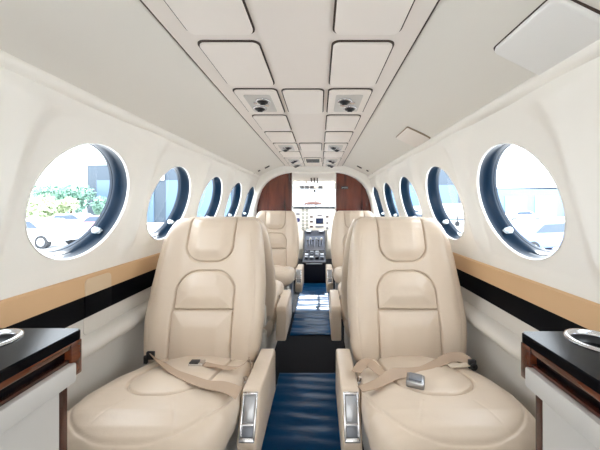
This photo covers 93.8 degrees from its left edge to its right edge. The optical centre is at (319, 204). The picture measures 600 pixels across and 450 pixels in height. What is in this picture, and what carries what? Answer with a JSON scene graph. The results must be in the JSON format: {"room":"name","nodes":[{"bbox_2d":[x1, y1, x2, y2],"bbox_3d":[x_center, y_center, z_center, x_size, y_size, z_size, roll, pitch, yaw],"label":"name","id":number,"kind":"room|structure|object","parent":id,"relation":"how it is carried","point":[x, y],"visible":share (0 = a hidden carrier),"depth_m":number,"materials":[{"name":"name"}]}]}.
{"room":"aircraft cabin","nodes":[
{"label":"aircraft cabin","id":0,"kind":"room"},
{"bbox_2d":[66,286,151,410],"bbox_3d":[-0.739,0.660,1.111,0.098,0.581,3.920,0,0,0],"label":"wall","id":1,"kind":"structure","parent":0,"point":[124,354],"depth_m":1.05,"materials":[{"name":"beige plastic"}]},
{"bbox_2d":[5,269,155,327],"bbox_3d":[-0.778,0.336,1.111,0.019,0.072,3.920,0,0,0],"label":"trim","id":2,"kind":"structure","parent":1,"relation":"attached to","point":[63,316],"depth_m":0.88,"materials":[{"name":"black plastic"}]},
{"bbox_2d":[83,273,110,334],"bbox_3d":[-0.772,0.339,0.975,0.012,0.186,0.115,0,0,0],"label":"wall plate","id":3,"kind":"object","parent":1,"relation":"attached to","point":[97,298],"visible":1,"depth_m":0.97,"materials":[{"name":"plastic"}]},
{"bbox_2d":[81,300,148,358],"bbox_3d":[-0.751,0.460,1.238,0.053,0.060,0.765,0,0,0],"label":"trim","id":4,"kind":"structure","parent":1,"relation":"attached to","point":[94,341],"depth_m":1.00,"materials":[{"name":"beige plastic"}]},
{"bbox_2d":[0,66,257,299],"bbox_3d":[-0.705,-0.028,1.111,0.151,0.525,3.920,0,0,0],"label":"wall","id":5,"kind":"structure","parent":0,"point":[38,122],"depth_m":0.77,"materials":[{"name":"white plastic"}]},
{"bbox_2d":[24,143,129,260],"bbox_3d":[-0.748,-0.013,0.866,0.163,0.364,0.357,0,0,0],"label":"window","id":6,"kind":"structure","parent":5,"relation":"in","point":[113,210],"depth_m":0.98,"materials":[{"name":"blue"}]},
{"bbox_2d":[0,253,159,327],"bbox_3d":[-0.778,0.267,1.111,0.019,0.067,3.920,0,0,0],"label":"trim","id":7,"kind":"structure","parent":5,"relation":"attached to","point":[15,309],"depth_m":0.82,"materials":[{"name":"beige wood"}]},
{"bbox_2d":[0,50,259,178],"bbox_3d":[-0.648,-0.297,1.111,0.044,0.042,3.920,0,0,0],"label":"trim","id":8,"kind":"structure","parent":5,"relation":"attached to","point":[10,62],"depth_m":0.78,"materials":[{"name":"white plastic"}]},
{"bbox_2d":[146,166,190,239],"bbox_3d":[-0.748,-0.013,1.356,0.163,0.364,0.357,0,0,0],"label":"window","id":9,"kind":"structure","parent":5,"relation":"in","point":[181,203],"depth_m":1.49,"materials":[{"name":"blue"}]},
{"bbox_2d":[196,176,222,216],"bbox_3d":[-0.748,-0.013,1.846,0.163,0.364,0.357,0,0,0],"label":"window","id":10,"kind":"structure","parent":5,"relation":"in","point":[213,208],"depth_m":2.00,"materials":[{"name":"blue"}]},
{"bbox_2d":[224,182,241,216],"bbox_3d":[-0.748,-0.013,2.336,0.163,0.364,0.357,0,0,0],"label":"window","id":11,"kind":"structure","parent":5,"relation":"in","point":[237,187],"depth_m":2.49,"materials":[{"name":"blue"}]},
{"bbox_2d":[241,186,254,216],"bbox_3d":[-0.748,-0.013,2.826,0.163,0.364,0.357,0,0,0],"label":"window","id":12,"kind":"structure","parent":5,"relation":"in","point":[251,191],"depth_m":2.98,"materials":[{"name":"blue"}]},
{"bbox_2d":[0,0,599,175],"bbox_3d":[-0.060,-0.363,1.111,1.220,0.150,3.920,0,0,0],"label":"ceiling","id":13,"kind":"structure","parent":0,"point":[117,52],"depth_m":0.75,"materials":[{"name":"white plastic"}]},
{"bbox_2d":[140,0,439,165],"bbox_3d":[-0.060,-0.421,1.300,0.608,0.018,3.340,0,0,0],"label":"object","id":14,"kind":"structure","parent":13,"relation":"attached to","point":[296,37],"depth_m":0.74,"materials":[{"name":"beige plastic"}]},
{"bbox_2d":[164,0,274,85],"bbox_3d":[-0.231,-0.407,0.685,0.161,0.009,0.546,0,0,0],"label":"ceiling panel","id":15,"kind":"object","parent":14,"relation":"attached to","point":[198,17],"depth_m":0.66,"materials":[{"name":"beige plastic"}]},
{"bbox_2d":[233,88,284,113],"bbox_3d":[-0.231,-0.397,1.116,0.161,0.031,0.259,0,0,0],"label":"overhead air vent panel","id":16,"kind":"object","parent":14,"relation":"attached to","point":[255,100],"visible":1,"depth_m":1.06,"materials":[{"name":"beige plastic"}]},
{"bbox_2d":[252,114,295,142],"bbox_3d":[-0.231,-0.407,1.547,0.161,0.009,0.546,0,0,0],"label":"ceiling panel","id":17,"kind":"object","parent":14,"relation":"attached to","point":[267,122],"depth_m":1.46,"materials":[{"name":"beige plastic"}]},
{"bbox_2d":[273,143,298,151],"bbox_3d":[-0.231,-0.397,1.978,0.161,0.031,0.259,0,0,0],"label":"overhead air vent panel","id":18,"kind":"object","parent":14,"relation":"attached to","point":[285,147],"visible":0.99,"depth_m":1.92,"materials":[{"name":"beige plastic"}]},
{"bbox_2d":[279,151,301,157],"bbox_3d":[-0.231,-0.407,2.266,0.161,0.009,0.259,0,0,0],"label":"ceiling cover","id":19,"kind":"structure","parent":14,"relation":"attached to","point":[289,154],"depth_m":2.23,"materials":[{"name":"beige plastic"}]},
{"bbox_2d":[284,158,303,163],"bbox_3d":[-0.231,-0.397,2.554,0.161,0.031,0.259,0,0,0],"label":"overhead air vent panel","id":20,"kind":"object","parent":14,"relation":"attached to","point":[288,160],"visible":0.98,"depth_m":2.51,"materials":[{"name":"beige plastic"}]},
{"bbox_2d":[288,163,304,167],"bbox_3d":[-0.231,-0.397,2.841,0.161,0.031,0.259,0,0,0],"label":"overhead air vent panel","id":21,"kind":"object","parent":14,"relation":"attached to","point":[295,165],"visible":0.94,"depth_m":2.79,"materials":[{"name":"beige plastic"}]},
{"bbox_2d":[281,88,323,113],"bbox_3d":[-0.060,-0.407,1.116,0.155,0.009,0.254,0,0,0],"label":"ceiling cover","id":22,"kind":"structure","parent":14,"relation":"attached to","point":[297,100],"depth_m":1.08,"materials":[{"name":"beige plastic"}]},
{"bbox_2d":[299,143,321,150],"bbox_3d":[-0.060,-0.407,1.978,0.155,0.009,0.254,0,0,0],"label":"ceiling cover","id":23,"kind":"structure","parent":14,"relation":"attached to","point":[304,146],"depth_m":1.93,"materials":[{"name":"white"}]},
{"bbox_2d":[304,157,320,162],"bbox_3d":[-0.060,-0.406,2.554,0.155,0.012,0.254,0,0,0],"label":"speaker grille","id":24,"kind":"object","parent":14,"relation":"attached to","point":[307,159],"visible":1,"depth_m":2.50,"materials":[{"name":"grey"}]},
{"bbox_2d":[322,163,338,167],"bbox_3d":[0.111,-0.397,2.841,0.161,0.031,0.259,0,0,0],"label":"overhead air vent panel","id":25,"kind":"object","parent":14,"relation":"attached to","point":[331,165],"visible":0.97,"depth_m":2.79,"materials":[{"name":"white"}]},
{"bbox_2d":[323,158,340,163],"bbox_3d":[0.111,-0.397,2.554,0.161,0.031,0.259,0,0,0],"label":"overhead air vent panel","id":26,"kind":"object","parent":14,"relation":"attached to","point":[325,160],"visible":0.98,"depth_m":2.51,"materials":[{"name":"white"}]},
{"bbox_2d":[323,151,343,157],"bbox_3d":[0.111,-0.407,2.266,0.161,0.009,0.259,0,0,0],"label":"ceiling cover","id":27,"kind":"structure","parent":14,"relation":"attached to","point":[326,154],"depth_m":2.23,"materials":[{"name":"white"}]},
{"bbox_2d":[324,143,347,151],"bbox_3d":[0.111,-0.397,1.978,0.161,0.031,0.259,0,0,0],"label":"overhead air vent panel","id":28,"kind":"object","parent":14,"relation":"attached to","point":[336,147],"visible":0.98,"depth_m":1.92,"materials":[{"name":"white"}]},
{"bbox_2d":[324,114,360,142],"bbox_3d":[0.111,-0.407,1.547,0.161,0.009,0.546,0,0,0],"label":"ceiling panel","id":29,"kind":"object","parent":14,"relation":"attached to","point":[334,122],"depth_m":1.46,"materials":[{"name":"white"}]},
{"bbox_2d":[326,88,372,113],"bbox_3d":[0.111,-0.397,1.116,0.161,0.031,0.259,0,0,0],"label":"overhead air vent panel","id":30,"kind":"object","parent":14,"relation":"attached to","point":[339,100],"visible":1,"depth_m":1.06,"materials":[{"name":"beige plastic"}]},
{"bbox_2d":[329,0,414,85],"bbox_3d":[0.111,-0.407,0.685,0.161,0.009,0.546,0,0,0],"label":"ceiling panel","id":31,"kind":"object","parent":14,"relation":"attached to","point":[351,17],"depth_m":0.66,"materials":[{"name":"beige plastic"}]},
{"bbox_2d":[396,127,429,146],"bbox_3d":[0.460,-0.337,1.385,0.116,0.068,0.196,0,0,0],"label":"hatch","id":32,"kind":"object","parent":13,"relation":"attached to","point":[409,135],"visible":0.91,"depth_m":1.35,"materials":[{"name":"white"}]},
{"bbox_2d":[493,0,599,74],"bbox_3d":[0.466,-0.335,0.565,0.130,0.077,0.180,0,0,0],"label":"ceiling panel","id":33,"kind":"object","parent":13,"relation":"attached to","point":[556,30],"visible":0.91,"depth_m":0.54,"materials":[{"name":"beige plastic"}]},
{"bbox_2d":[298,230,331,258],"bbox_3d":[-0.060,0.490,4.960,1.300,0.920,0.030,0,0,0],"label":"wall","id":34,"kind":"structure","parent":0,"point":[328,251],"depth_m":4.95,"materials":[{"name":"white plastic"}]},
{"bbox_2d":[270,259,363,449],"bbox_3d":[-0.060,0.970,2.075,1.400,0.040,5.849,0,0,0],"label":"floor","id":35,"kind":"structure","parent":0,"point":[297,353],"depth_m":1.80,"materials":[{"name":"black carpet"}]},
{"bbox_2d":[0,328,81,449],"bbox_3d":[-0.621,0.593,0.135,0.290,0.694,0.870,0,0,0],"label":"base cabinet","id":36,"kind":"object","parent":35,"relation":"on","point":[38,366],"visible":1,"depth_m":0.50,"materials":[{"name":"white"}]},
{"bbox_2d":[0,328,80,382],"bbox_3d":[-0.623,0.259,0.135,0.286,0.018,0.870,0,0,0],"label":"countertop","id":37,"kind":"structure","parent":36,"relation":"on","point":[36,344],"depth_m":0.50,"materials":[{"name":"black"}]},
{"bbox_2d":[67,218,275,449],"bbox_3d":[-0.441,0.504,0.982,0.528,0.891,0.695,0,0,0],"label":"passenger seat","id":38,"kind":"object","parent":35,"relation":"on","point":[202,387],"visible":0.99,"depth_m":1.03,"materials":[{"name":"beige leather"}]},
{"bbox_2d":[67,358,254,449],"bbox_3d":[-0.457,0.642,0.880,0.448,0.243,0.490,0,0,0],"label":"seat cushion","id":39,"kind":"object","parent":38,"relation":"on","point":[164,403],"depth_m":0.73,"materials":[{"name":"beige leather"}]},
{"bbox_2d":[190,217,291,361],"bbox_3d":[-0.449,0.504,1.693,0.528,0.891,0.695,0,0,0],"label":"passenger seat","id":40,"kind":"object","parent":35,"relation":"on","point":[278,300],"visible":0.23,"depth_m":1.54,"materials":[{"name":"beige leather"}]},
{"bbox_2d":[263,280,283,337],"bbox_3d":[-0.465,0.642,1.795,0.448,0.243,0.490,0,0,0],"label":"seat cushion","id":41,"kind":"object","parent":40,"relation":"on","point":[270,325],"depth_m":1.58,"materials":[{"name":"beige leather"}]},
{"bbox_2d":[256,211,303,303],"bbox_3d":[-0.414,0.504,2.567,0.528,0.891,0.695,0,0,0],"label":"passenger seat","id":42,"kind":"object","parent":35,"relation":"on","point":[281,226],"visible":0.58,"depth_m":2.71,"materials":[{"name":"beige leather"}]},
{"bbox_2d":[274,266,295,287],"bbox_3d":[-0.430,0.642,2.465,0.448,0.243,0.490,0,0,0],"label":"seat cushion","id":43,"kind":"object","parent":42,"relation":"on","point":[286,275],"depth_m":2.27,"materials":[{"name":"beige leather"}]},
{"bbox_2d":[261,373,340,449],"bbox_3d":[-0.060,0.942,0.735,0.330,0.012,1.671,0,0,0],"label":"protective film","id":44,"kind":"object","parent":35,"relation":"on","point":[303,415],"visible":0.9,"depth_m":1.26,"materials":[{"name":"blue"}]},
{"bbox_2d":[290,283,330,335],"bbox_3d":[-0.060,0.942,2.705,0.310,0.011,1.351,0,0,0],"label":"protective film","id":45,"kind":"object","parent":35,"relation":"on","point":[311,317],"visible":0.97,"depth_m":2.45,"materials":[{"name":"blue"}]},
{"bbox_2d":[256,173,370,288],"bbox_3d":[-0.060,0.299,3.060,1.272,1.302,0.034,0,0,0],"label":"wall","id":46,"kind":"structure","parent":35,"relation":"on","point":[277,194],"depth_m":3.05,"materials":[{"name":"brown wood"}]},
{"bbox_2d":[248,165,379,216],"bbox_3d":[-0.060,0.255,3.038,1.448,1.390,0.165,0,0,0],"label":"trim","id":47,"kind":"structure","parent":46,"relation":"attached to","point":[266,177],"depth_m":2.97,"materials":[{"name":"white plastic"}]},
{"bbox_2d":[302,229,325,282],"bbox_3d":[-0.065,0.646,3.743,0.290,0.607,0.675,0,0,0],"label":"pedestal","id":48,"kind":"object","parent":35,"relation":"on","point":[314,254],"visible":0.99,"depth_m":3.51,"materials":[{"name":"black plastic"}]},
{"bbox_2d":[326,211,373,318],"bbox_3d":[0.324,0.504,2.567,0.528,0.891,0.695,0,0,0],"label":"passenger seat","id":49,"kind":"object","parent":35,"relation":"on","point":[342,220],"visible":0.35,"depth_m":2.73,"materials":[{"name":"beige leather"}]},
{"bbox_2d":[333,266,341,283],"bbox_3d":[0.340,0.642,2.465,0.448,0.243,0.490,0,0,0],"label":"seat cushion","id":50,"kind":"object","parent":49,"relation":"on","point":[337,270],"depth_m":2.29,"materials":[{"name":"beige leather"}]},
{"bbox_2d":[329,217,424,365],"bbox_3d":[0.329,0.504,1.693,0.528,0.891,0.695,0,0,0],"label":"passenger seat","id":51,"kind":"object","parent":35,"relation":"on","point":[337,298],"visible":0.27,"depth_m":1.54,"materials":[{"name":"beige leather"}]},
{"bbox_2d":[338,282,349,337],"bbox_3d":[0.345,0.642,1.795,0.448,0.243,0.490,0,0,0],"label":"seat cushion","id":52,"kind":"object","parent":51,"relation":"on","point":[340,309],"depth_m":1.55,"materials":[{"name":"beige leather"}]},
{"bbox_2d":[336,218,535,449],"bbox_3d":[0.329,0.504,0.982,0.528,0.891,0.695,0,0,0],"label":"passenger seat","id":53,"kind":"object","parent":35,"relation":"on","point":[411,386],"visible":1,"depth_m":1.01,"materials":[{"name":"beige leather"}]},
{"bbox_2d":[355,359,535,449],"bbox_3d":[0.345,0.642,0.880,0.448,0.243,0.490,0,0,0],"label":"seat cushion","id":54,"kind":"object","parent":53,"relation":"on","point":[456,407],"depth_m":0.72,"materials":[{"name":"beige leather"}]},
{"bbox_2d":[521,328,599,449],"bbox_3d":[0.519,0.593,0.131,0.254,0.694,0.862,0,0,0],"label":"base cabinet","id":55,"kind":"object","parent":35,"relation":"on","point":[562,368],"visible":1,"depth_m":0.48,"materials":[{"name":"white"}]},
{"bbox_2d":[522,331,599,393],"bbox_3d":[0.521,0.259,0.128,0.250,0.018,0.856,0,0,0],"label":"countertop","id":56,"kind":"structure","parent":55,"relation":"on","point":[582,363],"depth_m":0.47,"materials":[{"name":"black"}]},
{"bbox_2d":[369,56,599,303],"bbox_3d":[0.585,-0.028,1.111,0.151,0.525,3.920,0,0,0],"label":"wall","id":57,"kind":"structure","parent":0,"point":[558,121],"depth_m":0.72,"materials":[{"name":"white plastic"}]},
{"bbox_2d":[373,186,384,216],"bbox_3d":[0.628,-0.013,2.826,0.163,0.364,0.357,0,0,0],"label":"window","id":58,"kind":"structure","parent":57,"relation":"in","point":[375,191],"depth_m":2.98,"materials":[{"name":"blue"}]},
{"bbox_2d":[383,182,398,216],"bbox_3d":[0.628,-0.013,2.336,0.163,0.364,0.357,0,0,0],"label":"window","id":59,"kind":"structure","parent":57,"relation":"in","point":[387,189],"depth_m":2.49,"materials":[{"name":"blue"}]},
{"bbox_2d":[399,176,422,216],"bbox_3d":[0.628,-0.013,1.846,0.163,0.364,0.357,0,0,0],"label":"window","id":60,"kind":"structure","parent":57,"relation":"in","point":[404,190],"depth_m":2.00,"materials":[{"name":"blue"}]},
{"bbox_2d":[425,166,464,239],"bbox_3d":[0.628,-0.013,1.356,0.163,0.364,0.357,0,0,0],"label":"window","id":61,"kind":"structure","parent":57,"relation":"in","point":[437,209],"depth_m":1.49,"materials":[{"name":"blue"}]},
{"bbox_2d":[367,39,599,178],"bbox_3d":[0.528,-0.297,1.111,0.044,0.042,3.920,0,0,0],"label":"trim","id":62,"kind":"structure","parent":57,"relation":"attached to","point":[592,51],"depth_m":0.74,"materials":[{"name":"white plastic"}]},
{"bbox_2d":[476,143,566,260],"bbox_3d":[0.628,-0.013,0.866,0.163,0.364,0.357,0,0,0],"label":"window","id":63,"kind":"structure","parent":57,"relation":"in","point":[497,219],"depth_m":0.98,"materials":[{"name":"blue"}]},
{"bbox_2d":[453,252,599,330],"bbox_3d":[0.658,0.267,1.111,0.019,0.067,3.920,0,0,0],"label":"trim","id":64,"kind":"structure","parent":57,"relation":"attached to","point":[583,312],"depth_m":0.83,"materials":[{"name":"beige wood"}]},
{"bbox_2d":[460,286,537,419],"bbox_3d":[0.619,0.660,1.111,0.098,0.581,3.920,0,0,0],"label":"wall","id":65,"kind":"structure","parent":0,"point":[494,363],"depth_m":1.02,"materials":[{"name":"beige plastic"}]},
{"bbox_2d":[463,300,521,359],"bbox_3d":[0.631,0.460,1.238,0.053,0.060,0.765,0,0,0],"label":"trim","id":66,"kind":"structure","parent":65,"relation":"attached to","point":[510,342],"depth_m":0.99,"materials":[{"name":"beige plastic"}]},
{"bbox_2d":[456,268,586,330],"bbox_3d":[0.658,0.336,1.111,0.019,0.072,3.920,0,0,0],"label":"trim","id":67,"kind":"structure","parent":65,"relation":"attached to","point":[541,319],"depth_m":0.92,"materials":[{"name":"black plastic"}]},
{"bbox_3d":[-0.060,-0.375,3.500,1.320,0.150,0.900,0,0,0],"label":"ceiling","id":68,"kind":"structure","parent":0,"visible":0},
{"bbox_2d":[293,173,334,188],"bbox_3d":[-0.060,-0.300,3.529,0.540,0.169,0.858,0,0,0],"label":"switch panel","id":69,"kind":"object","parent":68,"relation":"attached to","point":[300,180],"visible":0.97,"depth_m":3.40,"materials":[{"name":"white plastic"}]},
{"label":"outside","id":70,"kind":"structure","parent":0,"visible":0},
{"bbox_2d":[31,209,564,250],"bbox_3d":[-0.060,2.250,30.000,400.000,0.200,300.000,0,0,0],"label":"ground","id":71,"kind":"structure","parent":70,"point":[152,227],"depth_m":26.76,"materials":[{"name":"concrete"}]},
{"bbox_2d":[26,194,79,217],"bbox_3d":[-24.286,0.560,24.147,4.669,3.204,4.251,0,0,0],"label":"leafy tree","id":72,"kind":"object","parent":71,"relation":"on","point":[41,207],"visible":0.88,"depth_m":23.75,"materials":[{"name":"green plant"}]},
{"bbox_2d":[26,218,86,248],"bbox_3d":[-14.950,1.421,14.600,4.460,1.458,1.786,0,0,2],"label":"parked car","id":73,"kind":"object","parent":71,"relation":"on","point":[43,231],"visible":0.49,"depth_m":13.88,"materials":[{"name":"silver metal"}]},
{"bbox_2d":[30,180,96,213],"bbox_3d":[-27.970,-0.305,30.302,5.936,4.924,5.570,0,0,43],"label":"leafy tree","id":74,"kind":"object","parent":71,"relation":"on","point":[59,192],"visible":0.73,"depth_m":29.99,"materials":[{"name":"green plant"}]},
{"bbox_2d":[49,213,91,222],"bbox_3d":[-20.070,1.421,22.999,4.460,1.458,1.786,0,0,-5],"label":"parked car","id":75,"kind":"object","parent":71,"relation":"on","point":[72,218],"visible":0.11,"depth_m":22.18,"materials":[{"name":"silver metal"}]},
{"bbox_2d":[90,195,106,214],"bbox_3d":[-22.451,0.534,29.761,2.678,3.254,3.975,0,0,0],"label":"leafy tree","id":76,"kind":"object","parent":71,"relation":"on","point":[98,203],"visible":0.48,"depth_m":28.42,"materials":[{"name":"green plant"}]},
{"bbox_2d":[73,215,147,230],"bbox_3d":[-14.970,1.421,20.000,4.460,1.458,1.786,0,0,-3],"label":"parked car","id":77,"kind":"object","parent":71,"relation":"on","point":[87,222],"visible":0.12,"depth_m":19.09,"materials":[{"name":"paint"}]},
{"bbox_2d":[83,163,247,222],"bbox_3d":[-18.360,-1.600,42.215,21.400,7.500,15.670,0,0,0],"label":"hangar","id":78,"kind":"structure","parent":71,"relation":"on","point":[163,198],"depth_m":34.50,"materials":[{"name":"blue"}]},
{"bbox_2d":[391,169,463,219],"bbox_3d":[14.190,-1.850,47.465,14.300,8.000,15.170,0,0,0],"label":"hangar","id":79,"kind":"structure","parent":71,"relation":"on","point":[448,192],"depth_m":39.88,"materials":[{"name":"blue"}]},
{"bbox_2d":[410,192,463,225],"bbox_3d":[13.660,0.400,29.687,9.522,3.500,9.437,0,0,28],"label":"parked aeroplane","id":80,"kind":"object","parent":71,"relation":"on","point":[452,210],"visible":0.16,"depth_m":29.05,"materials":[{"name":"white metal"}]},
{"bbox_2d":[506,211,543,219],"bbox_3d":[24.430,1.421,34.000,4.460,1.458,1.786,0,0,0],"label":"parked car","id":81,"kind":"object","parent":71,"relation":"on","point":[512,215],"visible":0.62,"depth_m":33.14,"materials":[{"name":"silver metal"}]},
{"bbox_2d":[497,186,563,216],"bbox_3d":[42.940,-0.650,60.965,34.800,5.600,18.170,0,0,0],"label":"hangar","id":82,"kind":"structure","parent":71,"relation":"on","point":[545,201],"depth_m":51.96,"materials":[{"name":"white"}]},
{"bbox_2d":[510,219,564,248],"bbox_3d":[9.930,1.421,12.598,4.460,1.458,1.786,0,0,-12],"label":"parked car","id":83,"kind":"object","parent":71,"relation":"on","point":[546,234],"visible":0.34,"depth_m":11.68,"materials":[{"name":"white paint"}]},
{"bbox_3d":[0.587,0.280,4.010,0.015,1.340,1.880,0,0,0],"label":"wall","id":84,"kind":"structure","parent":0,"visible":0},
{"bbox_2d":[293,209,334,248],"bbox_3d":[-0.060,0.348,4.082,1.280,0.584,0.115,0,0,0],"label":"panel","id":85,"kind":"object","parent":84,"relation":"attached to","point":[313,219],"visible":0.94,"depth_m":4.10,"materials":[{"name":"white plastic"}]},
{"bbox_2d":[293,206,334,208],"bbox_3d":[-0.060,0.036,4.120,1.260,0.040,0.120,0,0,0],"label":"glareshield","id":86,"kind":"object","parent":85,"relation":"on","point":[294,207],"visible":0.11,"depth_m":4.06,"materials":[{"name":"grey plastic"}]},
{"bbox_2d":[303,201,322,204],"bbox_3d":[-0.095,-0.031,4.130,0.302,0.066,0.166,0,0,0],"label":"hood bulge","id":87,"kind":"object","parent":86,"relation":"on","point":[307,202],"visible":1,"depth_m":4.07,"materials":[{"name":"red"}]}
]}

